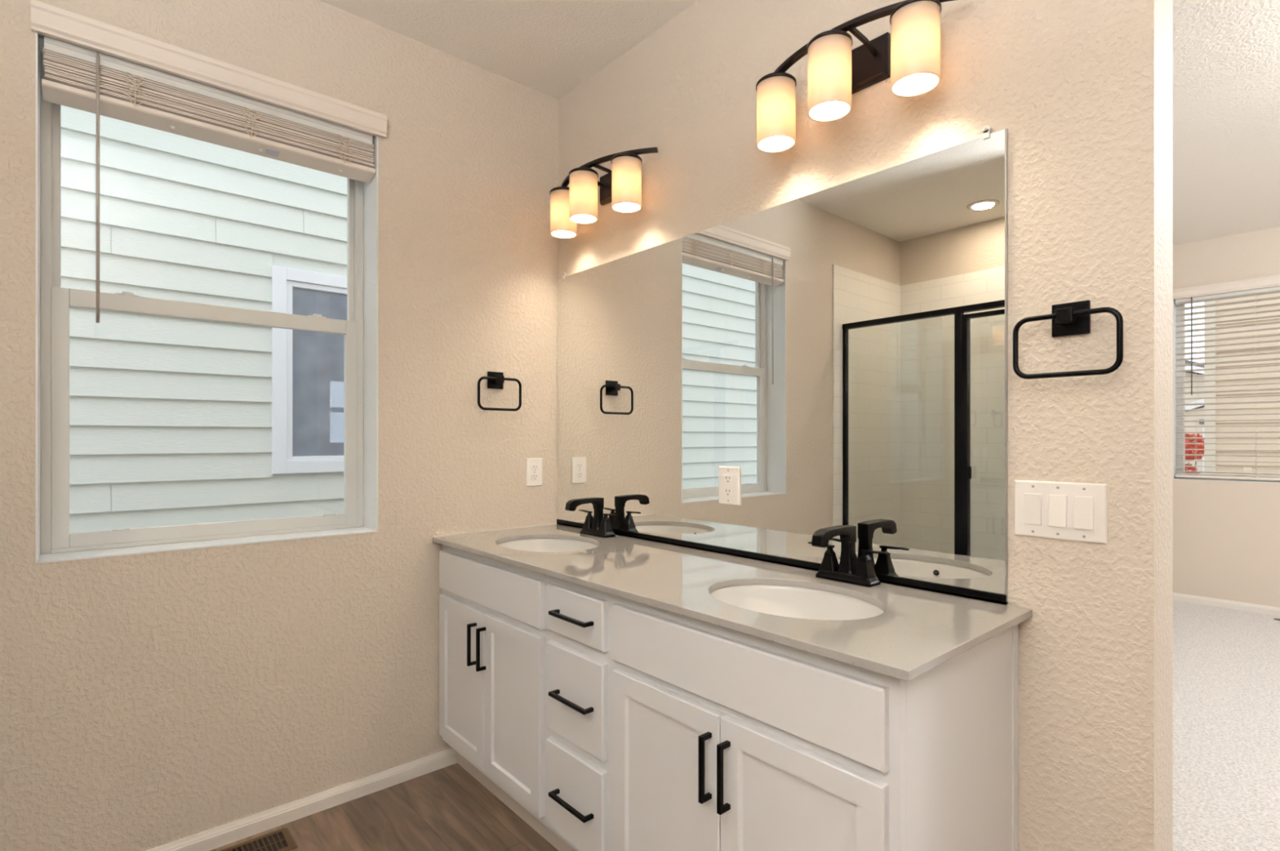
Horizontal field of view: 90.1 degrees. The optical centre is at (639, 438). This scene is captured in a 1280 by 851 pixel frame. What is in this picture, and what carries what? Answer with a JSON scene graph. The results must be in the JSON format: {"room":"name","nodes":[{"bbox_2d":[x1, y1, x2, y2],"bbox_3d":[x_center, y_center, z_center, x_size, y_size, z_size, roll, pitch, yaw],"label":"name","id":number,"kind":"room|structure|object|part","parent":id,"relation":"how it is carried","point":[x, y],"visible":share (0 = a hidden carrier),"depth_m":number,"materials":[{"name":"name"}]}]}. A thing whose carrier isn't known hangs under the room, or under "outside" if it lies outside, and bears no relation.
{"room":"bathroom","nodes":[
{"label":"bathroom","id":0,"kind":"room"},
{"bbox_2d":[0,0,558,850],"bbox_3d":[-1.557,-0.073,1.868,3.365,2.803,0.200,0,0,-41],"label":"wall","id":1,"kind":"structure","parent":0,"point":[148,700],"depth_m":2.12,"materials":[{"name":"beige paint"}]},
{"bbox_2d":[40,52,363,554],"bbox_3d":[-1.379,-0.382,2.114,0.879,1.418,0.059,0,0,-41],"label":"window","id":2,"kind":"structure","parent":1,"relation":"in","point":[55,300],"depth_m":1.92,"materials":[{"name":"white plastic"}]},
{"bbox_3d":[-1.390,-0.727,2.126,0.835,0.669,0.025,0,0,-41],"label":"sash","id":3,"kind":"part","parent":2,"relation":"part of","materials":[{"name":"white plastic"}]},
{"bbox_3d":[-1.371,-0.059,2.105,0.835,0.749,0.027,0,0,-41],"label":"sash","id":4,"kind":"part","parent":2,"relation":"part of","materials":[{"name":"white plastic"}]},
{"bbox_2d":[31,0,386,323],"bbox_3d":[-1.274,-0.736,2.004,0.917,0.827,0.098,0,0,-41],"label":"window blind","id":5,"kind":"object","parent":2,"relation":"attached to","point":[91,65],"visible":1,"depth_m":1.92,"materials":[{"name":"white wood"}]},
{"bbox_3d":[-1.450,-0.996,1.832,0.050,0.100,0.010,0,0,-41],"label":"ladder cord","id":6,"kind":"part","parent":5,"relation":"part of","materials":[{"name":"beige fabric"}]},
{"bbox_3d":[-1.290,-0.944,2.015,0.870,0.035,0.060,0,0,-41],"label":"rail","id":7,"kind":"part","parent":5,"relation":"part of","materials":[{"name":"white wood"}]},
{"bbox_3d":[-1.231,-0.996,2.023,0.049,0.099,0.011,0,0,-41],"label":"ladder cord","id":8,"kind":"part","parent":5,"relation":"part of","materials":[{"name":"beige fabric"}]},
{"bbox_3d":[-1.021,-0.996,2.207,0.052,0.099,0.010,0,0,-41],"label":"ladder cord","id":9,"kind":"part","parent":5,"relation":"part of","materials":[{"name":"beige fabric"}]},
{"bbox_2d":[35,32,377,563],"bbox_3d":[-1.315,-0.382,2.040,0.887,1.426,0.144,0,0,-41],"label":"trim","id":10,"kind":"structure","parent":1,"relation":"attached to","point":[370,190],"depth_m":2.28,"materials":[{"name":"white paint"}]},
{"bbox_2d":[146,747,457,850],"bbox_3d":[-1.340,1.219,1.916,1.675,0.058,0.013,0,0,-41],"label":"baseboard","id":11,"kind":"structure","parent":1,"relation":"attached to","point":[209,839],"depth_m":2.12,"materials":[{"name":"white paint"}]},
{"bbox_2d":[477,371,521,410],"bbox_3d":[-0.570,-0.190,2.562,0.195,0.158,0.051,0,0,-41],"label":"towel ring","id":12,"kind":"object","parent":1,"relation":"attached to","point":[495,380],"visible":1,"depth_m":2.56,"materials":[{"name":"black metal"}]},
{"bbox_3d":[-0.583,-0.235,2.577,0.068,0.068,0.009,0,0,-41],"label":"wall plate","id":13,"kind":"part","parent":12,"relation":"part of","materials":[{"name":"black metal"}]},
{"bbox_3d":[-0.567,-0.237,2.558,0.030,0.030,0.042,0,0,-41],"label":"post","id":14,"kind":"part","parent":12,"relation":"part of","materials":[{"name":"black metal"}]},
{"bbox_2d":[525,457,542,486],"bbox_3d":[-0.445,0.141,2.699,0.080,0.117,0.008,0,0,-41],"label":"duplex outlet","id":15,"kind":"object","parent":1,"relation":"attached to","point":[534,466],"visible":1,"depth_m":2.69,"materials":[{"name":"white plastic"}]},
{"bbox_2d":[531,463,538,471],"bbox_3d":[-0.443,0.121,2.697,0.033,0.028,0.003,0,0,-41],"label":"receptacle","id":16,"kind":"object","parent":15,"relation":"attached to","point":[535,467],"depth_m":2.70,"materials":[{"name":"white plastic"}]},
{"bbox_2d":[531,473,538,479],"bbox_3d":[-0.443,0.161,2.697,0.033,0.028,0.003,0,0,-41],"label":"receptacle","id":17,"kind":"object","parent":15,"relation":"attached to","point":[534,476],"depth_m":2.70,"materials":[{"name":"white plastic"}]},
{"bbox_2d":[292,294,346,318],"bbox_3d":[-2.099,-1.000,5.088,1.229,0.135,0.045,0,0,-41],"label":"window pane","id":18,"kind":"object","parent":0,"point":[300,311],"depth_m":4.83,"materials":[{"name":"grey glass"}]},
{"bbox_2d":[209,600,1279,850],"bbox_3d":[2.107,1.288,1.415,8.050,0.080,5.700,0,0,-41],"label":"floor","id":19,"kind":"structure","parent":0,"point":[1226,661],"depth_m":2.29,"materials":[{"name":"wood"}]},
{"bbox_2d":[219,826,297,850],"bbox_3d":[-1.219,1.246,1.891,0.345,0.004,0.140,0,0,-41],"label":"floor vent","id":20,"kind":"object","parent":19,"relation":"in","point":[280,839],"visible":1,"depth_m":1.97,"materials":[{"name":"brown metal"}]},
{"bbox_2d":[439,544,1017,850],"bbox_3d":[0.022,0.819,1.906,0.580,0.858,1.812,0,0,-41],"label":"vanity cabinet","id":21,"kind":"object","parent":19,"relation":"on","point":[604,721],"visible":0.93,"depth_m":1.41,"materials":[{"name":"white paint"}]},
{"bbox_3d":[-0.633,0.850,2.279,0.019,0.530,0.354,0,0,-41],"label":"door","id":22,"kind":"part","parent":21,"relation":"part of","materials":[{"name":"white paint"}]},
{"bbox_3d":[-0.570,0.697,2.168,0.032,0.140,0.010,0,0,-41],"label":"handle","id":23,"kind":"part","parent":21,"relation":"part of","materials":[{"name":"black metal"}]},
{"bbox_3d":[-0.527,0.697,2.119,0.032,0.140,0.010,0,0,-41],"label":"handle","id":24,"kind":"part","parent":21,"relation":"part of","materials":[{"name":"black metal"}]},
{"bbox_3d":[-0.402,0.850,2.014,0.019,0.530,0.345,0,0,-41],"label":"door","id":25,"kind":"part","parent":21,"relation":"part of","materials":[{"name":"white paint"}]},
{"bbox_3d":[-0.189,0.991,1.731,0.032,0.010,0.168,0,0,-41],"label":"handle","id":26,"kind":"part","parent":21,"relation":"part of","materials":[{"name":"black metal"}]},
{"bbox_3d":[-0.189,0.711,1.731,0.032,0.010,0.168,0,0,-41],"label":"handle","id":27,"kind":"part","parent":21,"relation":"part of","materials":[{"name":"black metal"}]},
{"bbox_3d":[-0.189,0.485,1.731,0.032,0.010,0.168,0,0,-41],"label":"handle","id":28,"kind":"part","parent":21,"relation":"part of","materials":[{"name":"black metal"}]},
{"bbox_3d":[-0.177,0.991,1.756,0.019,0.249,0.266,0,0,-41],"label":"drawer","id":29,"kind":"part","parent":21,"relation":"part of","materials":[{"name":"white paint"}]},
{"bbox_3d":[-0.177,0.711,1.756,0.019,0.251,0.266,0,0,-41],"label":"drawer","id":30,"kind":"part","parent":21,"relation":"part of","materials":[{"name":"white paint"}]},
{"bbox_3d":[-0.177,0.486,1.756,0.019,0.131,0.266,0,0,-41],"label":"drawer","id":31,"kind":"part","parent":21,"relation":"part of","materials":[{"name":"white paint"}]},
{"bbox_3d":[0.055,0.850,1.490,0.019,0.530,0.360,0,0,-41],"label":"door","id":32,"kind":"part","parent":21,"relation":"part of","materials":[{"name":"white paint"}]},
{"bbox_3d":[0.138,0.697,1.356,0.032,0.140,0.010,0,0,-41],"label":"handle","id":33,"kind":"part","parent":21,"relation":"part of","materials":[{"name":"black metal"}]},
{"bbox_3d":[0.172,0.697,1.317,0.032,0.140,0.010,0,0,-41],"label":"handle","id":34,"kind":"part","parent":21,"relation":"part of","materials":[{"name":"black metal"}]},
{"bbox_2d":[432,523,1031,680],"bbox_3d":[0.037,0.378,1.902,0.567,0.021,1.843,0,0,-41],"label":"countertop","id":35,"kind":"structure","parent":21,"relation":"on","point":[917,630],"depth_m":1.51,"materials":[{"name":"grey stone"}]},
{"bbox_2d":[497,537,598,551],"bbox_3d":[-0.332,0.469,2.293,0.374,0.161,0.473,0,0,-41],"label":"sink basin","id":36,"kind":"object","parent":35,"relation":"in","point":[540,544],"visible":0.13,"depth_m":2.47,"materials":[{"name":"white ceramic"}]},
{"bbox_2d":[564,497,617,537],"bbox_3d":[-0.207,0.298,2.427,0.170,0.144,0.234,0,0,-41],"label":"faucet","id":37,"kind":"object","parent":35,"relation":"on","point":[599,525],"visible":1,"depth_m":2.44,"materials":[{"name":"black metal"}]},
{"bbox_3d":[-0.209,0.288,2.425,0.164,0.124,0.047,0,0,-41],"label":"spout","id":38,"kind":"part","parent":37,"relation":"part of","materials":[{"name":"black metal"}]},
{"bbox_3d":[-0.216,0.286,2.524,0.016,0.008,0.076,0,0,-41],"label":"lever","id":39,"kind":"part","parent":37,"relation":"part of","materials":[{"name":"black metal"}]},
{"bbox_3d":[-0.198,0.320,2.503,0.040,0.059,0.044,0,0,-41],"label":"handle post","id":40,"kind":"part","parent":37,"relation":"part of","materials":[{"name":"black metal"}]},
{"bbox_3d":[-0.130,0.320,2.426,0.040,0.059,0.044,0,0,-41],"label":"handle post","id":41,"kind":"part","parent":37,"relation":"part of","materials":[{"name":"black metal"}]},
{"bbox_3d":[-0.112,0.286,2.405,0.016,0.008,0.076,0,0,-41],"label":"lever","id":42,"kind":"part","parent":37,"relation":"part of","materials":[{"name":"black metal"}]},
{"bbox_2d":[710,584,884,619],"bbox_3d":[0.358,0.469,1.506,0.374,0.161,0.473,0,0,-41],"label":"sink basin","id":43,"kind":"object","parent":35,"relation":"in","point":[796,602],"visible":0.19,"depth_m":1.67,"materials":[{"name":"white ceramic"}]},
{"bbox_2d":[808,524,890,586],"bbox_3d":[0.499,0.298,1.634,0.170,0.144,0.234,0,0,-41],"label":"faucet","id":44,"kind":"object","parent":35,"relation":"on","point":[847,571],"visible":1,"depth_m":1.65,"materials":[{"name":"black metal"}]},
{"bbox_3d":[0.490,0.286,1.730,0.016,0.008,0.076,0,0,-41],"label":"lever","id":45,"kind":"part","parent":44,"relation":"part of","materials":[{"name":"black metal"}]},
{"bbox_3d":[0.508,0.320,1.709,0.040,0.059,0.044,0,0,-41],"label":"handle post","id":46,"kind":"part","parent":44,"relation":"part of","materials":[{"name":"black metal"}]},
{"bbox_3d":[0.497,0.288,1.632,0.164,0.124,0.047,0,0,-41],"label":"spout","id":47,"kind":"part","parent":44,"relation":"part of","materials":[{"name":"black metal"}]},
{"bbox_3d":[0.575,0.320,1.632,0.040,0.059,0.044,0,0,-41],"label":"handle post","id":48,"kind":"part","parent":44,"relation":"part of","materials":[{"name":"black metal"}]},
{"bbox_3d":[0.594,0.286,1.611,0.016,0.008,0.076,0,0,-41],"label":"lever","id":49,"kind":"part","parent":44,"relation":"part of","materials":[{"name":"black metal"}]},
{"bbox_3d":[0.295,0.850,1.215,0.019,0.530,0.365,0,0,-41],"label":"door","id":50,"kind":"part","parent":21,"relation":"part of","materials":[{"name":"white paint"}]},
{"bbox_2d":[319,0,1279,245],"bbox_3d":[2.062,-1.550,1.375,8.170,0.150,5.700,0,0,-41],"label":"ceiling","id":51,"kind":"structure","parent":0,"point":[1226,53],"depth_m":2.50,"materials":[{"name":"white paint"}]},
{"bbox_2d":[558,0,1173,850],"bbox_3d":[0.901,-0.073,1.477,0.175,2.803,3.620,0,0,-41],"label":"wall","id":52,"kind":"structure","parent":0,"point":[1082,91],"depth_m":1.37,"materials":[{"name":"beige paint"}]},
{"bbox_2d":[549,146,657,238],"bbox_3d":[-0.173,-0.927,2.415,0.209,0.221,0.596,0,0,-41],"label":"vanity light","id":53,"kind":"object","parent":52,"relation":"attached to","point":[621,186],"visible":1,"depth_m":2.33,"materials":[{"name":"white glass"}]},
{"bbox_3d":[-0.306,-0.899,2.561,0.105,0.165,0.105,0,0,-41],"label":"lamp shade","id":54,"kind":"part","parent":53,"relation":"part of","materials":[{"name":"white glass"}]},
{"bbox_3d":[-0.211,-0.899,2.383,0.105,0.165,0.105,0,0,-41],"label":"lamp shade","id":55,"kind":"part","parent":53,"relation":"part of","materials":[{"name":"white glass"}]},
{"bbox_3d":[-0.190,-0.997,2.470,0.128,0.028,0.010,0,0,-41],"label":"arm","id":56,"kind":"part","parent":53,"relation":"part of","materials":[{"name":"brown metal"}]},
{"bbox_3d":[-0.122,-0.997,2.391,0.128,0.028,0.010,0,0,-41],"label":"arm","id":57,"kind":"part","parent":53,"relation":"part of","materials":[{"name":"brown metal"}]},
{"bbox_3d":[-0.047,-0.899,2.264,0.105,0.165,0.105,0,0,-41],"label":"lamp shade","id":58,"kind":"part","parent":53,"relation":"part of","materials":[{"name":"white glass"}]},
{"bbox_2d":[556,125,1008,604],"bbox_3d":[0.231,-0.172,2.102,0.013,1.082,1.790,0,0,-41],"label":"wall mirror","id":59,"kind":"object","parent":52,"relation":"attached to","point":[842,347],"visible":1,"depth_m":1.79,"materials":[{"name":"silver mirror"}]},
{"bbox_2d":[719,466,740,505],"bbox_3d":[0.282,0.148,2.032,0.010,0.120,0.086,0,0,-41],"label":"outlet","id":60,"kind":"object","parent":59,"relation":"attached to","point":[729,476],"visible":1,"depth_m":2.02,"materials":[{"name":"white plastic"}]},
{"bbox_2d":[724,474,732,496],"bbox_3d":[0.280,0.148,2.031,0.004,0.067,0.034,0,0,-41],"label":"receptacle","id":61,"kind":"object","parent":60,"relation":"attached to","point":[727,477],"depth_m":2.03,"materials":[{"name":"white plastic"}]},
{"bbox_2d":[755,0,955,152],"bbox_3d":[0.511,-0.927,1.631,0.209,0.221,0.596,0,0,-41],"label":"vanity light","id":62,"kind":"object","parent":52,"relation":"attached to","point":[909,55],"visible":1,"depth_m":1.55,"materials":[{"name":"white glass"}]},
{"bbox_3d":[0.378,-0.899,1.776,0.105,0.165,0.105,0,0,-41],"label":"lamp shade","id":63,"kind":"part","parent":62,"relation":"part of","materials":[{"name":"white glass"}]},
{"bbox_3d":[0.474,-0.899,1.598,0.105,0.165,0.105,0,0,-41],"label":"lamp shade","id":64,"kind":"part","parent":62,"relation":"part of","materials":[{"name":"white glass"}]},
{"bbox_3d":[0.562,-0.997,1.607,0.128,0.028,0.010,0,0,-41],"label":"arm","id":65,"kind":"part","parent":62,"relation":"part of","materials":[{"name":"brown metal"}]},
{"bbox_3d":[0.637,-0.899,1.479,0.105,0.165,0.105,0,0,-41],"label":"lamp shade","id":66,"kind":"part","parent":62,"relation":"part of","materials":[{"name":"white glass"}]},
{"bbox_2d":[1014,480,1107,544],"bbox_3d":[0.885,0.152,1.353,0.012,0.122,0.171,0,0,-41],"label":"switch plate","id":67,"kind":"object","parent":52,"relation":"attached to","point":[1060,510],"visible":1,"depth_m":1.34,"materials":[{"name":"white plastic"}]},
{"bbox_3d":[0.854,0.152,1.389,0.001,0.071,0.037,0,0,-41],"label":"switch frame","id":68,"kind":"part","parent":67,"relation":"part of","materials":[{"name":"white plastic"}]},
{"bbox_3d":[0.885,0.152,1.353,0.001,0.071,0.037,0,0,-41],"label":"switch frame","id":69,"kind":"part","parent":67,"relation":"part of","materials":[{"name":"white plastic"}]},
{"bbox_3d":[0.916,0.152,1.318,0.001,0.071,0.037,0,0,-41],"label":"switch frame","id":70,"kind":"part","parent":67,"relation":"part of","materials":[{"name":"white plastic"}]},
{"bbox_2d":[1013,299,1123,378],"bbox_3d":[0.885,-0.205,1.323,0.051,0.158,0.195,0,0,-41],"label":"towel ring","id":71,"kind":"object","parent":52,"relation":"attached to","point":[1071,318],"visible":1,"depth_m":1.31,"materials":[{"name":"black metal"}]},
{"bbox_3d":[0.881,-0.252,1.320,0.042,0.030,0.030,0,0,-41],"label":"post","id":72,"kind":"part","parent":71,"relation":"part of","materials":[{"name":"black metal"}]},
{"bbox_3d":[0.901,-0.250,1.337,0.009,0.068,0.068,0,0,-41],"label":"wall plate","id":73,"kind":"part","parent":71,"relation":"part of","materials":[{"name":"black metal"}]},
{"bbox_2d":[1173,226,1279,607],"bbox_3d":[5.072,-0.084,4.001,0.180,2.823,5.700,0,0,-41],"label":"wall","id":74,"kind":"structure","parent":0,"point":[1226,534],"depth_m":4.71,"materials":[{"name":"beige paint"}]},
{"bbox_2d":[1173,592,1279,615],"bbox_3d":[5.032,1.219,3.900,0.013,0.058,5.400,0,0,-41],"label":"baseboard","id":75,"kind":"structure","parent":74,"relation":"attached to","point":[1259,608],"depth_m":4.71,"materials":[{"name":"white paint"}]},
{"bbox_2d":[1173,299,1279,483],"bbox_3d":[4.764,-0.395,4.293,0.102,1.417,1.827,0,0,-41],"label":"trim","id":76,"kind":"structure","parent":74,"relation":"attached to","point":[1174,300],"depth_m":4.96,"materials":[{"name":"white paint"}]},
{"bbox_2d":[1176,304,1279,481],"bbox_3d":[4.824,-0.395,4.346,0.060,1.409,1.819,0,0,-41],"label":"window","id":77,"kind":"structure","parent":74,"relation":"in","point":[1178,340],"depth_m":4.99,"materials":[{"name":"white plastic"}]},
{"bbox_2d":[1173,275,1279,480],"bbox_3d":[4.737,-0.427,4.269,0.091,1.446,1.849,0,0,-41],"label":"window blind","id":78,"kind":"object","parent":77,"relation":"attached to","point":[1270,284],"visible":0.95,"depth_m":4.72,"materials":[{"name":"white plastic"}]},
{"bbox_3d":[4.750,0.287,4.281,0.052,0.018,1.805,0,0,-41],"label":"rail","id":79,"kind":"part","parent":78,"relation":"part of","materials":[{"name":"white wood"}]},
{"label":"outside","id":80,"kind":"structure","parent":0,"visible":0},
{"bbox_3d":[28.826,1.643,14.969,120.000,0.150,100.000,0,0,-41],"label":"ground","id":81,"kind":"structure","parent":80,"visible":0},
{"bbox_2d":[61,105,346,532],"bbox_3d":[-4.847,-1.482,4.891,14.000,6.100,3.518,0,0,-41],"label":"house","id":82,"kind":"structure","parent":81,"relation":"on","point":[173,420],"depth_m":4.25,"materials":[{"name":"grey"}]},
{"bbox_3d":[-2.048,-0.487,5.030,1.499,1.475,0.048,0,0,-41],"label":"window trim","id":83,"kind":"part","parent":82,"relation":"part of","materials":[{"name":"white wood"}]},
{"bbox_3d":[-2.066,-0.486,5.050,1.237,1.229,0.004,0,0,-41],"label":"pane","id":84,"kind":"part","parent":82,"relation":"part of","materials":[{"name":"grey glass"}]},
{"bbox_2d":[1185,360,1204,473],"bbox_3d":[14.539,-0.192,16.439,8.000,3.520,6.200,0,0,-41],"label":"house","id":85,"kind":"structure","parent":81,"relation":"on","point":[1197,366],"depth_m":13.79,"materials":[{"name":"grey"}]},
{"bbox_3d":[11.981,0.668,13.439,0.200,1.800,0.200,0,0,-41],"label":"porch post","id":86,"kind":"part","parent":85,"relation":"part of","materials":[{"name":"white wood"}]},
{"bbox_2d":[1185,433,1204,473],"bbox_3d":[9.793,0.724,11.523,0.736,1.697,0.747,0,0,-38],"label":"shrub","id":87,"kind":"object","parent":81,"relation":"on","point":[1188,435],"visible":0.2,"depth_m":11.34,"materials":[{"name":"plant"}]},
{"bbox_2d":[1204,292,1279,475],"bbox_3d":[11.786,-1.097,6.729,6.515,5.451,7.985,0,0,-41],"label":"house","id":88,"kind":"structure","parent":81,"relation":"on","point":[1261,446],"depth_m":7.36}
]}

